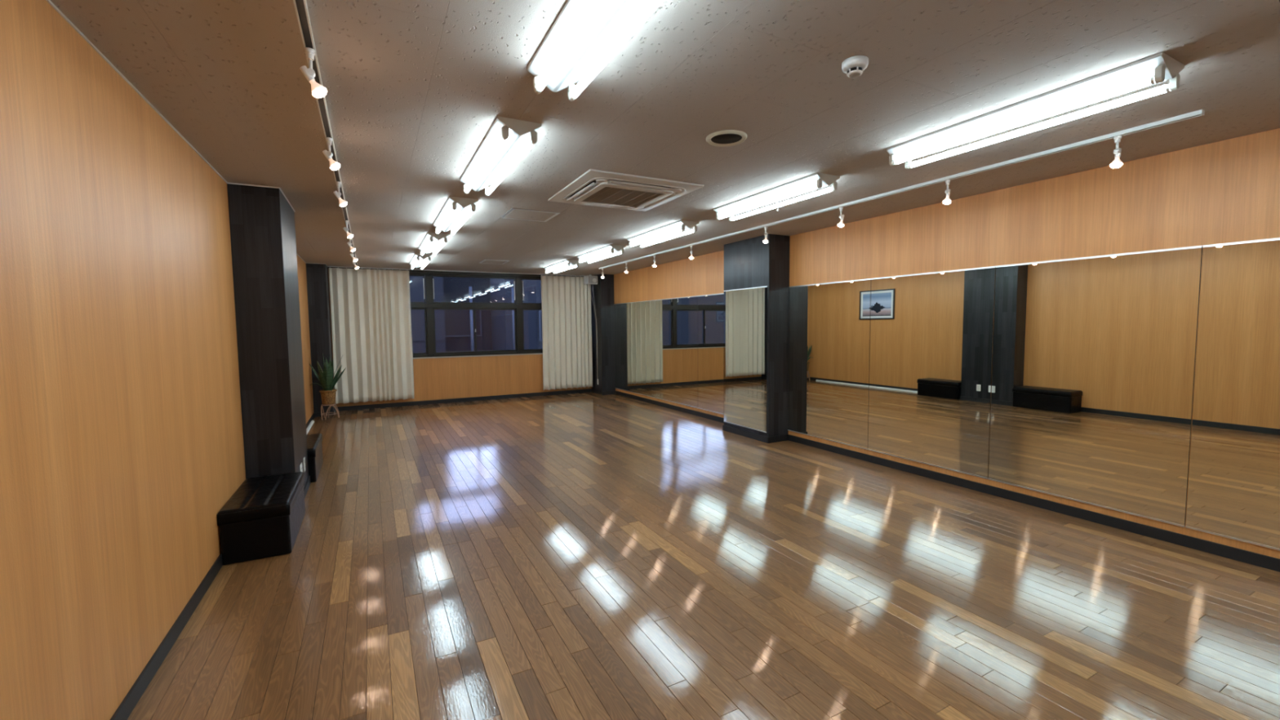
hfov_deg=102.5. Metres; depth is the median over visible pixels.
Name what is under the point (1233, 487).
wall mirror
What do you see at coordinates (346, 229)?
track spotlight
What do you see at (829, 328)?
wall mirror
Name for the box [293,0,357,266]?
track
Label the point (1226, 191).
wall
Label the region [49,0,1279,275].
ceiling
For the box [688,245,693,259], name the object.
track spotlight
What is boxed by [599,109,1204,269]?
track
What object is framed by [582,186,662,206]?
grille
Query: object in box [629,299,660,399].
wall mirror
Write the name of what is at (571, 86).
socket
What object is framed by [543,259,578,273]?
fluorescent light
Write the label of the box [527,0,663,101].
fluorescent light
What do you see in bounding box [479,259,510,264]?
ceiling hatch
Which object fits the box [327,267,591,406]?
wall
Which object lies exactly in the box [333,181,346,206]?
track spotlight
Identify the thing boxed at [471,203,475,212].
socket
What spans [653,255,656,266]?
track spotlight
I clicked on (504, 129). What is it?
socket
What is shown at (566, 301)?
curtain
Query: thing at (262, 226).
pillar
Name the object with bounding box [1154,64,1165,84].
socket
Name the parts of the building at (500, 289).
pane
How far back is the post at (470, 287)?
18.23 m
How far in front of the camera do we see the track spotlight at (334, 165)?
2.86 m
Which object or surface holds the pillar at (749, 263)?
on the floor
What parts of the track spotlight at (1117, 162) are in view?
reflector bulb, stem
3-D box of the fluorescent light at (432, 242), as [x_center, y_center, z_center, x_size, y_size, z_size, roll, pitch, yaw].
[-2.601,-1.436,6.445,0.232,0.105,1.257,-3,4,-28]
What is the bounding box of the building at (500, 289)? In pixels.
[489,278,542,350]
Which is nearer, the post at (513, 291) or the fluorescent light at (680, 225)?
the fluorescent light at (680, 225)
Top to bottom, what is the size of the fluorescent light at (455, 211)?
0.105 m
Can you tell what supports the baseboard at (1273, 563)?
attached to the wall at (1226, 191)
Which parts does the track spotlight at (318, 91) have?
stem, reflector bulb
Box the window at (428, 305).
[408,271,542,359]
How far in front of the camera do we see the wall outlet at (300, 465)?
4.38 m
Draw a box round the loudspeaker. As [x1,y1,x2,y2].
[583,274,597,374]
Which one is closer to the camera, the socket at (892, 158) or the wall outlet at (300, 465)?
the socket at (892, 158)
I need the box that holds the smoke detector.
[841,55,868,78]
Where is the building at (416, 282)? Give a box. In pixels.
[408,275,445,352]
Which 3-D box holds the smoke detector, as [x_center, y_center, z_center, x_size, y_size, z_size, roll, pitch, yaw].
[0.891,-1.208,2.130,0.102,0.056,0.102,-3,4,-28]
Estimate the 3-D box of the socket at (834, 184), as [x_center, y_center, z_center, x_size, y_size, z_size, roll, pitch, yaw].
[1.433,-1.288,3.787,0.036,0.079,0.023,-3,4,-28]
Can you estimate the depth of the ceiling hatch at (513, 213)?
4.97 m
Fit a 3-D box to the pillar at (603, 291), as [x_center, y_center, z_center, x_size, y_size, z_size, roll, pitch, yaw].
[-0.817,-0.550,11.169,0.318,2.550,0.600,-3,4,-28]
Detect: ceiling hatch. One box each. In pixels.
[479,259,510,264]
[500,208,559,222]
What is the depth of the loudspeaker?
10.72 m
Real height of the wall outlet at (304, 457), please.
0.120 m
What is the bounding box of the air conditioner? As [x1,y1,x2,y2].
[547,168,703,211]
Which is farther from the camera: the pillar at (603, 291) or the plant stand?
the pillar at (603, 291)
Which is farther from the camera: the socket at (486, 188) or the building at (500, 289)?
the building at (500, 289)
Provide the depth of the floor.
2.79 m
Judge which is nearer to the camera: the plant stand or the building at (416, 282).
the plant stand
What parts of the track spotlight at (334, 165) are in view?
reflector bulb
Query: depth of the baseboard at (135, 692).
2.31 m
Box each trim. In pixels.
[45,0,328,267]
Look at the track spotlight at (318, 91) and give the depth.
1.95 m
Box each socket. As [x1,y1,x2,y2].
[452,201,457,210]
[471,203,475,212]
[484,186,488,195]
[501,125,508,140]
[529,130,537,144]
[533,75,542,94]
[567,83,575,101]
[680,223,684,231]
[715,212,719,220]
[816,178,822,188]
[831,181,837,191]
[888,154,896,166]
[904,160,911,169]
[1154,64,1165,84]
[1168,73,1180,91]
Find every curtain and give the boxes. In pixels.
[328,266,414,404]
[541,275,592,390]
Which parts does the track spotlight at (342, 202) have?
reflector bulb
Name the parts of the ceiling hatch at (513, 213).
hatch panel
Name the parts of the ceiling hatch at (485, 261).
hatch panel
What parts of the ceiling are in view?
panel, panel, panel, panel, panel, panel, panel, panel, panel, panel, panel, panel, panel, panel, panel, panel, panel, panel, panel, panel, panel, panel, panel, panel, panel, panel, panel, panel, panel, panel, panel, panel, panel, panel, panel, panel, panel, panel, panel, panel, panel, panel, panel, panel, panel, panel, panel, panel, panel, panel, panel, panel, panel, panel, panel, panel, panel, panel, panel, panel, panel, panel, panel, panel, panel, panel, panel, panel, panel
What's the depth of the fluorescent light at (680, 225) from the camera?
5.73 m
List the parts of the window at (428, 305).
sash, sash, sash, sash, sill, sash, sash, sash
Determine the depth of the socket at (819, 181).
3.71 m
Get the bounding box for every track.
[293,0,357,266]
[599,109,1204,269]
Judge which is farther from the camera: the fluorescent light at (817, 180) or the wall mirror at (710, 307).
the wall mirror at (710, 307)
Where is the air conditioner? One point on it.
(597, 188)
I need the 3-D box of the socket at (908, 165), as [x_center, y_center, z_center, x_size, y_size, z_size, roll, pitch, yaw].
[1.706,-1.255,3.267,0.036,0.079,0.023,-3,4,-28]
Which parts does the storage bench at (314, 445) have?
cushion lid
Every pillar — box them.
[226,183,311,498]
[306,263,335,417]
[591,274,615,395]
[722,234,790,443]
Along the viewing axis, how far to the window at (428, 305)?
10.21 m
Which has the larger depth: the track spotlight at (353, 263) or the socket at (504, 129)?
the track spotlight at (353, 263)
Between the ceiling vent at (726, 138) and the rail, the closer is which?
the ceiling vent at (726, 138)
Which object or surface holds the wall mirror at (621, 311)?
attached to the wall at (1226, 191)
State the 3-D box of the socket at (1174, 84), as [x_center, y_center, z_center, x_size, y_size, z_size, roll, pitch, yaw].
[2.275,-1.189,2.185,0.036,0.079,0.023,-3,4,-28]
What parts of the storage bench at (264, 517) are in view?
cushion lid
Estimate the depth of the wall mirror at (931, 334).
4.77 m
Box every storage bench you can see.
[216,471,305,564]
[306,433,323,482]
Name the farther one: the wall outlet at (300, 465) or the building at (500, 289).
the building at (500, 289)
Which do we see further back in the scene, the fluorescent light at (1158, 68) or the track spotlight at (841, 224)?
the track spotlight at (841, 224)
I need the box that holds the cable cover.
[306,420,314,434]
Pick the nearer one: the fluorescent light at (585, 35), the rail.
the fluorescent light at (585, 35)
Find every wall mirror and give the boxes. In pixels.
[613,302,631,391]
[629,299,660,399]
[659,295,697,408]
[697,293,724,414]
[724,285,767,432]
[787,278,871,449]
[867,266,995,479]
[987,245,1202,527]
[1185,237,1279,550]
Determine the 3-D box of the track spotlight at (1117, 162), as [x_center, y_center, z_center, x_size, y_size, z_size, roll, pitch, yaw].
[2.756,-1.201,2.967,0.056,0.178,0.055,0,4,14]
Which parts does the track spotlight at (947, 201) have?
reflector bulb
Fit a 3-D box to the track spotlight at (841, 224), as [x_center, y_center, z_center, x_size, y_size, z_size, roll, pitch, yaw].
[1.842,-1.308,4.705,0.056,0.178,0.055,1,4,22]
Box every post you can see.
[469,286,474,351]
[511,287,515,349]
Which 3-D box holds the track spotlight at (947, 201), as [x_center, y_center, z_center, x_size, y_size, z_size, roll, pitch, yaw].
[2.297,-1.255,3.840,0.055,0.178,0.056,0,4,9]
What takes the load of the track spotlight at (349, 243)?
attached to the track at (300, 6)
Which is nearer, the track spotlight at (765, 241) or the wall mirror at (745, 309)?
the track spotlight at (765, 241)
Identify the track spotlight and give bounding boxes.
[299,47,326,97]
[322,137,340,170]
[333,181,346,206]
[342,220,353,238]
[346,237,355,251]
[350,251,357,262]
[352,257,359,269]
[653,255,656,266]
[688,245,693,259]
[763,226,768,243]
[837,207,844,226]
[942,179,951,204]
[1110,135,1122,168]
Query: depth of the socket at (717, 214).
4.79 m
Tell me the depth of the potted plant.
8.30 m
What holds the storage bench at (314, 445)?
on the floor
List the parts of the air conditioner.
panel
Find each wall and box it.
[0,0,313,719]
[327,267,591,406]
[613,128,1279,559]
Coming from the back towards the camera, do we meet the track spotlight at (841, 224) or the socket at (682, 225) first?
the socket at (682, 225)
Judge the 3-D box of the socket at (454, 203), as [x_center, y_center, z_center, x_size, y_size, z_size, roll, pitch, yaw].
[-1.546,-1.288,4.278,0.036,0.079,0.023,-3,4,-28]
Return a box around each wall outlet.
[299,462,302,471]
[303,457,305,471]
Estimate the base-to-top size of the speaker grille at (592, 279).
0.141 m
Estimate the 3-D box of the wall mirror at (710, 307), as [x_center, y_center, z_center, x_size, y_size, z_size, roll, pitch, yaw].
[1.182,-0.090,7.719,0.012,1.803,1.102,-3,4,-28]
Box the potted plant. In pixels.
[309,352,346,404]
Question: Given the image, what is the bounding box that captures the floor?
[127,391,1279,719]
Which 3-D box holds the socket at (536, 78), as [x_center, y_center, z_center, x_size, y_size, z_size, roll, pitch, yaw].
[-0.427,-1.157,2.151,0.036,0.079,0.023,-3,4,-28]
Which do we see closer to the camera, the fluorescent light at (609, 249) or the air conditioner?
the air conditioner
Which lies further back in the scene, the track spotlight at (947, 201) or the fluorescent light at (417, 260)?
the fluorescent light at (417, 260)
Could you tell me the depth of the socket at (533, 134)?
2.74 m
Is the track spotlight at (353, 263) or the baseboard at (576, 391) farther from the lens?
the baseboard at (576, 391)
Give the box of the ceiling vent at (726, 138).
[706,129,746,146]
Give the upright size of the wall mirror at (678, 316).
1.803 m
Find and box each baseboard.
[110,413,315,719]
[335,388,591,411]
[615,391,1279,572]
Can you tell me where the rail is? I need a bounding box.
[328,266,583,276]
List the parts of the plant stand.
leg, leg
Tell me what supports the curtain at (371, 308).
hanging from the rail
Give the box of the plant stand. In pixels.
[320,403,339,419]
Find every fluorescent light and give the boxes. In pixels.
[408,253,432,269]
[418,232,448,256]
[432,196,478,235]
[459,115,541,195]
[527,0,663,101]
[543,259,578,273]
[576,244,625,263]
[626,220,699,248]
[713,172,839,221]
[886,52,1184,169]
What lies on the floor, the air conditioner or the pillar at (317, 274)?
the pillar at (317, 274)
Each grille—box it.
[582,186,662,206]
[588,275,597,283]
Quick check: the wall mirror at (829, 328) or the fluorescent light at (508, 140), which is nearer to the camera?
the fluorescent light at (508, 140)
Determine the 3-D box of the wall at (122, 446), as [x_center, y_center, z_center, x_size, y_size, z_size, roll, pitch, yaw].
[-2.505,0.037,2.747,0.120,2.650,13.980,-3,4,-28]
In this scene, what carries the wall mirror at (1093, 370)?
attached to the wall at (1226, 191)
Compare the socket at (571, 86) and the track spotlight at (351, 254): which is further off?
the track spotlight at (351, 254)
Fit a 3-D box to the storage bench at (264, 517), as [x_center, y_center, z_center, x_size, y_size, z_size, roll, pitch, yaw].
[-2.643,1.083,3.640,0.380,0.346,0.847,-3,4,-28]
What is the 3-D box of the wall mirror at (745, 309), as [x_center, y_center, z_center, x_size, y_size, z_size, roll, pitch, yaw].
[1.355,-0.022,6.681,0.012,1.803,0.862,-3,4,-28]
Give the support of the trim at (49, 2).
attached to the wall at (122, 446)

